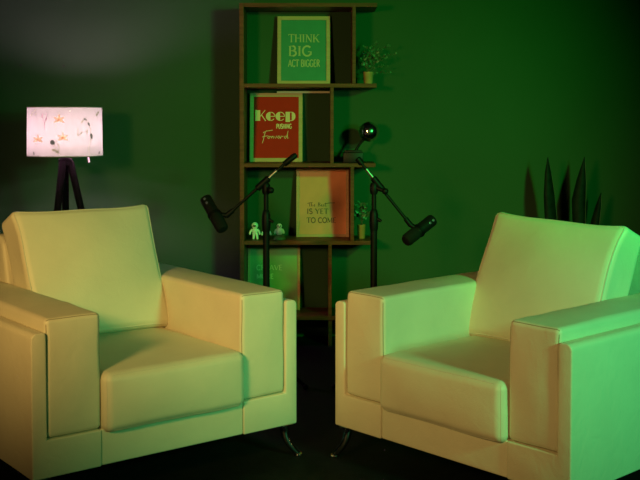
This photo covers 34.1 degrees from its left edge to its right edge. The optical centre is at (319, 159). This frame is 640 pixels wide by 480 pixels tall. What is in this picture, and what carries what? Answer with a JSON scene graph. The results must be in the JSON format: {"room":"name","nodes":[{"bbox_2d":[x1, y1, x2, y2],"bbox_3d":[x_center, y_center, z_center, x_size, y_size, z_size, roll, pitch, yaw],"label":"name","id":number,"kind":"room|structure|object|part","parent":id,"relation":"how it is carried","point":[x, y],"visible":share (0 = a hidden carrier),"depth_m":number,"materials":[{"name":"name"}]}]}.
{"room":"podcast studio","nodes":[
{"label":"podcast studio","id":0,"kind":"room"},
{"bbox_2d":[0,0,639,335],"bbox_3d":[0.000,-0.704,5.277,8.400,3.200,0.100,0,2,0],"label":"wall","id":1,"kind":"structure","parent":0,"point":[474,103],"depth_m":5.25,"materials":[{"name":"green paint"}]},
{"bbox_2d":[0,336,639,479],"bbox_3d":[0.000,1.063,2.318,8.400,0.100,6.150,0,2,0],"label":"floor","id":2,"kind":"structure","parent":0,"point":[260,455],"depth_m":3.41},
{"bbox_2d":[26,106,102,211],"bbox_3d":[-1.186,0.338,4.778,0.380,1.155,0.389,-2,3,-39],"label":"lamp","id":3,"kind":"object","parent":2,"relation":"on","point":[64,132],"visible":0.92,"depth_m":4.62,"materials":[{"name":"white fabric"}]},
{"bbox_3d":[-1.197,0.465,4.652,0.033,0.912,0.233,1,2,17],"label":"leg","id":4,"kind":"part","parent":3,"relation":"part of","materials":[{"name":"black wood"}]},
{"bbox_2d":[58,157,71,165],"bbox_3d":[-1.162,-0.018,4.753,0.060,0.090,0.060,0,2,0],"label":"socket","id":5,"kind":"object","parent":3,"relation":"attached to","point":[63,161],"depth_m":4.73,"materials":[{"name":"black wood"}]},
{"bbox_3d":[-1.162,-0.127,4.748,0.337,0.220,0.338,0,2,0],"label":"lamp shade","id":6,"kind":"part","parent":3,"relation":"part of","materials":[{"name":"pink fabric"}]},
{"bbox_3d":[-1.193,0.455,4.892,0.033,0.911,0.232,-1,2,-15],"label":"leg","id":7,"kind":"part","parent":3,"relation":"part of","materials":[{"name":"black wood"}]},
{"bbox_3d":[-1.037,0.460,4.764,0.233,0.912,0.033,0,2,3],"label":"leg","id":8,"kind":"part","parent":3,"relation":"part of","materials":[{"name":"black wood"}]},
{"bbox_2d":[0,205,302,479],"bbox_3d":[-0.691,0.572,3.451,0.954,0.793,0.915,-2,3,-38],"label":"armchair","id":9,"kind":"object","parent":2,"relation":"on","point":[110,352],"visible":1,"depth_m":3.25,"materials":[{"name":"beige leather"}]},
{"bbox_3d":[-0.891,0.498,3.706,0.482,0.488,0.257,-2,3,-38],"label":"backrest","id":10,"kind":"part","parent":9,"relation":"part of","materials":[{"name":"beige leather"}]},
{"bbox_3d":[-0.957,0.591,3.266,0.174,0.348,0.882,-2,3,-38],"label":"armrest","id":11,"kind":"part","parent":9,"relation":"part of","materials":[{"name":"beige leather"}]},
{"bbox_3d":[-0.974,0.663,3.253,0.207,0.406,0.880,-2,3,-38],"label":"panel","id":12,"kind":"part","parent":9,"relation":"part of","materials":[{"name":"beige leather"}]},
{"bbox_2d":[2,205,168,333],"bbox_3d":[-0.797,0.396,3.580,0.510,0.454,0.212,-2,-20,-38],"label":"cushion","id":13,"kind":"object","parent":9,"relation":"on","point":[102,261],"depth_m":3.51,"materials":[{"name":"beige leather"}]},
{"bbox_3d":[-0.702,0.804,3.473,0.484,0.105,0.878,-2,3,-38],"label":"rail","id":14,"kind":"part","parent":9,"relation":"part of","materials":[{"name":"beige leather"}]},
{"bbox_2d":[99,328,242,431],"bbox_3d":[-0.602,0.682,3.341,0.483,0.195,0.626,-2,3,-38],"label":"seat cushion","id":15,"kind":"object","parent":9,"relation":"on","point":[151,379],"depth_m":3.14,"materials":[{"name":"beige leather"}]},
{"bbox_3d":[-0.445,0.576,3.661,0.174,0.347,0.880,-2,3,-38],"label":"armrest","id":16,"kind":"part","parent":9,"relation":"part of","materials":[{"name":"beige leather"}]},
{"bbox_3d":[-0.427,0.647,3.678,0.207,0.406,0.880,-2,3,-38],"label":"panel","id":17,"kind":"part","parent":9,"relation":"part of","materials":[{"name":"beige leather"}]},
{"bbox_3d":[-0.101,0.915,3.416,0.081,0.111,0.061,-2,3,-38],"label":"leg","id":18,"kind":"part","parent":9,"relation":"part of","materials":[{"name":"silver metal"}]},
{"bbox_2d":[232,153,308,389],"bbox_3d":[-0.223,0.452,4.368,0.353,0.962,0.309,0,2,0],"label":"microphone stand","id":19,"kind":"object","parent":2,"relation":"on","point":[264,184],"visible":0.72,"depth_m":4.30,"materials":[{"name":"black metal"}]},
{"bbox_2d":[200,195,233,232],"bbox_3d":[-0.437,0.225,4.311,0.150,0.154,0.088,1,2,27],"label":"microphone","id":20,"kind":"object","parent":19,"relation":"attached to","point":[215,215],"visible":1,"depth_m":4.29,"materials":[{"name":"black metal"}]},
{"bbox_3d":[-0.261,0.121,4.308,0.233,0.210,0.012,0,2,0],"label":"boom arm","id":21,"kind":"part","parent":19,"relation":"part of","materials":[{"name":"black metal"}]},
{"bbox_3d":[-0.130,0.882,4.286,0.192,0.108,0.024,1,3,31],"label":"leg","id":22,"kind":"part","parent":19,"relation":"part of","materials":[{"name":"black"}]},
{"bbox_2d":[239,3,376,345],"bbox_3d":[-0.056,0.075,5.126,0.659,1.655,0.238,0,2,0],"label":"bookcase","id":23,"kind":"object","parent":2,"relation":"on","point":[328,313],"visible":0.82,"depth_m":5.02,"materials":[{"name":"brown wood"}]},
{"bbox_3d":[-0.375,0.075,5.126,0.021,1.655,0.238,0,2,0],"label":"panel","id":24,"kind":"part","parent":23,"relation":"part of","materials":[{"name":"brown wood"}]},
{"bbox_2d":[249,222,260,238],"bbox_3d":[-0.317,0.347,5.077,0.058,0.084,0.034,0,2,0],"label":"figurine","id":25,"kind":"object","parent":23,"relation":"on","point":[254,225],"visible":1,"depth_m":5.07,"materials":[{"name":"white plastic"}]},
{"bbox_2d":[248,245,299,309],"bbox_3d":[-0.231,0.580,5.228,0.262,0.344,0.074,0,2,0],"label":"framed poster","id":26,"kind":"object","parent":23,"relation":"on","point":[284,259],"visible":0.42,"depth_m":5.23,"materials":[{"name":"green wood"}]},
{"bbox_2d":[250,93,302,161],"bbox_3d":[-0.218,-0.159,5.200,0.262,0.344,0.074,0,2,0],"label":"framed poster","id":27,"kind":"object","parent":23,"relation":"on","point":[276,119],"visible":0.92,"depth_m":5.20,"materials":[{"name":"red paper"}]},
{"bbox_2d":[273,223,285,239],"bbox_3d":[-0.198,0.350,5.077,0.062,0.078,0.062,0,2,0],"label":"figurine","id":28,"kind":"object","parent":23,"relation":"on","point":[279,231],"visible":1,"depth_m":5.06,"materials":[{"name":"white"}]},
{"bbox_2d":[277,16,329,83],"bbox_3d":[-0.081,-0.541,5.185,0.262,0.344,0.074,0,2,0],"label":"framed poster","id":29,"kind":"object","parent":23,"relation":"on","point":[303,42],"visible":0.86,"depth_m":5.18,"materials":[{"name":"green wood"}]},
{"bbox_3d":[-0.053,0.397,5.139,0.624,0.019,0.237,0,2,0],"label":"shelf","id":30,"kind":"part","parent":23,"relation":"part of","materials":[{"name":"brown wood"}]},
{"bbox_3d":[-0.049,0.023,5.124,0.631,0.019,0.237,0,2,0],"label":"shelf","id":31,"kind":"part","parent":23,"relation":"part of","materials":[{"name":"brown wood"}]},
{"bbox_3d":[-0.047,-0.358,5.109,0.635,0.019,0.237,0,2,0],"label":"shelf","id":32,"kind":"part","parent":23,"relation":"part of","materials":[{"name":"brown wood"}]},
{"bbox_3d":[-0.046,-0.742,5.095,0.638,0.019,0.237,0,2,0],"label":"shelf","id":33,"kind":"part","parent":23,"relation":"part of","materials":[{"name":"brown wood"}]},
{"bbox_3d":[-0.053,0.762,5.153,0.624,0.019,0.237,0,2,0],"label":"shelf","id":34,"kind":"part","parent":23,"relation":"part of","materials":[{"name":"brown wood"}]},
{"bbox_2d":[296,168,348,236],"bbox_3d":[0.013,0.215,5.214,0.262,0.344,0.074,0,2,0],"label":"framed poster","id":35,"kind":"object","parent":23,"relation":"on","point":[322,194],"visible":1,"depth_m":5.21,"materials":[{"name":"beige paper"}]},
{"bbox_2d":[343,121,378,162],"bbox_3d":[0.200,-0.085,5.071,0.176,0.200,0.099,0,2,0],"label":"ornament","id":36,"kind":"object","parent":23,"relation":"on","point":[368,131],"visible":1,"depth_m":5.04,"materials":[{"name":"black"}]},
{"bbox_3d":[0.195,-0.073,5.071,0.053,0.067,0.018,0,2,0],"label":"stem","id":37,"kind":"part","parent":36,"relation":"part of","materials":[{"name":"black"}]},
{"bbox_2d":[354,200,369,238],"bbox_3d":[0.205,0.294,5.115,0.086,0.189,0.061,0,2,-11],"label":"potted plant","id":38,"kind":"object","parent":23,"relation":"on","point":[361,227],"visible":0.99,"depth_m":5.11,"materials":[{"name":"green plant"}]},
{"bbox_3d":[0.203,0.354,5.118,0.043,0.068,0.043,0,2,0],"label":"pot","id":39,"kind":"part","parent":38,"relation":"part of","materials":[{"name":"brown ceramic"}]},
{"bbox_2d":[360,40,396,83],"bbox_3d":[0.283,-0.473,5.065,0.181,0.212,0.087,0,2,5],"label":"potted plant","id":40,"kind":"object","parent":23,"relation":"on","point":[368,76],"visible":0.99,"depth_m":5.06,"materials":[{"name":"green plant"}]},
{"bbox_3d":[0.235,-0.397,5.078,0.051,0.059,0.051,0,2,0],"label":"pot","id":41,"kind":"part","parent":40,"relation":"part of","materials":[{"name":"beige ceramic"}]},
{"bbox_2d":[331,157,405,389],"bbox_3d":[0.223,0.460,4.369,0.353,0.946,0.309,0,2,0],"label":"microphone stand","id":42,"kind":"object","parent":2,"relation":"on","point":[376,185],"visible":0.66,"depth_m":4.30,"materials":[{"name":"black metal"}]},
{"bbox_3d":[0.263,0.131,4.308,0.189,0.232,0.012,0,2,0],"label":"boom arm","id":43,"kind":"part","parent":42,"relation":"part of","materials":[{"name":"black metal"}]},
{"bbox_2d":[402,215,436,245],"bbox_3d":[0.408,0.292,4.320,0.170,0.120,0.070,-1,3,-34],"label":"microphone","id":44,"kind":"object","parent":42,"relation":"attached to","point":[418,230],"visible":1,"depth_m":4.30,"materials":[{"name":"black metal"}]},
{"bbox_2d":[330,213,639,479],"bbox_3d":[0.665,0.585,3.328,0.915,0.777,0.954,-2,3,-42],"label":"armchair","id":45,"kind":"object","parent":2,"relation":"on","point":[525,365],"visible":1,"depth_m":3.11,"materials":[{"name":"beige leather"}]},
{"bbox_3d":[0.076,0.915,3.395,0.061,0.111,0.081,-2,3,-42],"label":"leg","id":46,"kind":"part","parent":45,"relation":"part of","materials":[{"name":"silver metal"}]},
{"bbox_3d":[0.444,0.650,3.597,0.880,0.406,0.207,-2,3,-42],"label":"panel","id":47,"kind":"part","parent":45,"relation":"part of","materials":[{"name":"beige leather"}]},
{"bbox_3d":[0.460,0.579,3.579,0.882,0.348,0.174,-2,3,-42],"label":"armrest","id":48,"kind":"part","parent":45,"relation":"part of","materials":[{"name":"beige leather"}]},
{"bbox_2d":[380,336,510,442],"bbox_3d":[0.559,0.686,3.235,0.626,0.195,0.483,-2,3,-42],"label":"seat cushion","id":49,"kind":"object","parent":45,"relation":"on","point":[458,388],"depth_m":3.06,"materials":[{"name":"beige leather"}]},
{"bbox_3d":[0.678,0.809,3.348,0.878,0.105,0.484,-2,3,-42],"label":"rail","id":50,"kind":"part","parent":45,"relation":"part of","materials":[{"name":"beige leather"}]},
{"bbox_2d":[468,213,639,340],"bbox_3d":[0.750,0.418,3.406,0.212,0.444,0.525,27,-14,-38],"label":"cushion","id":51,"kind":"object","parent":45,"relation":"on","point":[529,267],"depth_m":3.33,"materials":[{"name":"beige leather"}]},
{"bbox_3d":[0.909,0.670,3.085,0.880,0.406,0.207,-2,3,-42],"label":"panel","id":52,"kind":"part","parent":45,"relation":"part of","materials":[{"name":"beige leather"}]},
{"bbox_3d":[0.894,0.598,3.100,0.880,0.347,0.174,-2,3,-42],"label":"armrest","id":53,"kind":"part","parent":45,"relation":"part of","materials":[{"name":"beige leather"}]},
{"bbox_3d":[0.907,0.504,3.545,0.257,0.488,0.482,-2,3,-42],"label":"backrest","id":54,"kind":"part","parent":45,"relation":"part of","materials":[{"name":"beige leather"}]},
{"bbox_2d":[544,157,601,224],"bbox_3d":[1.230,0.446,5.080,0.224,0.917,0.215,1,3,31],"label":"snake plant","id":55,"kind":"object","parent":2,"relation":"on","point":[579,194],"visible":0.2,"depth_m":5.06,"materials":[{"name":"green plant"}]}
]}

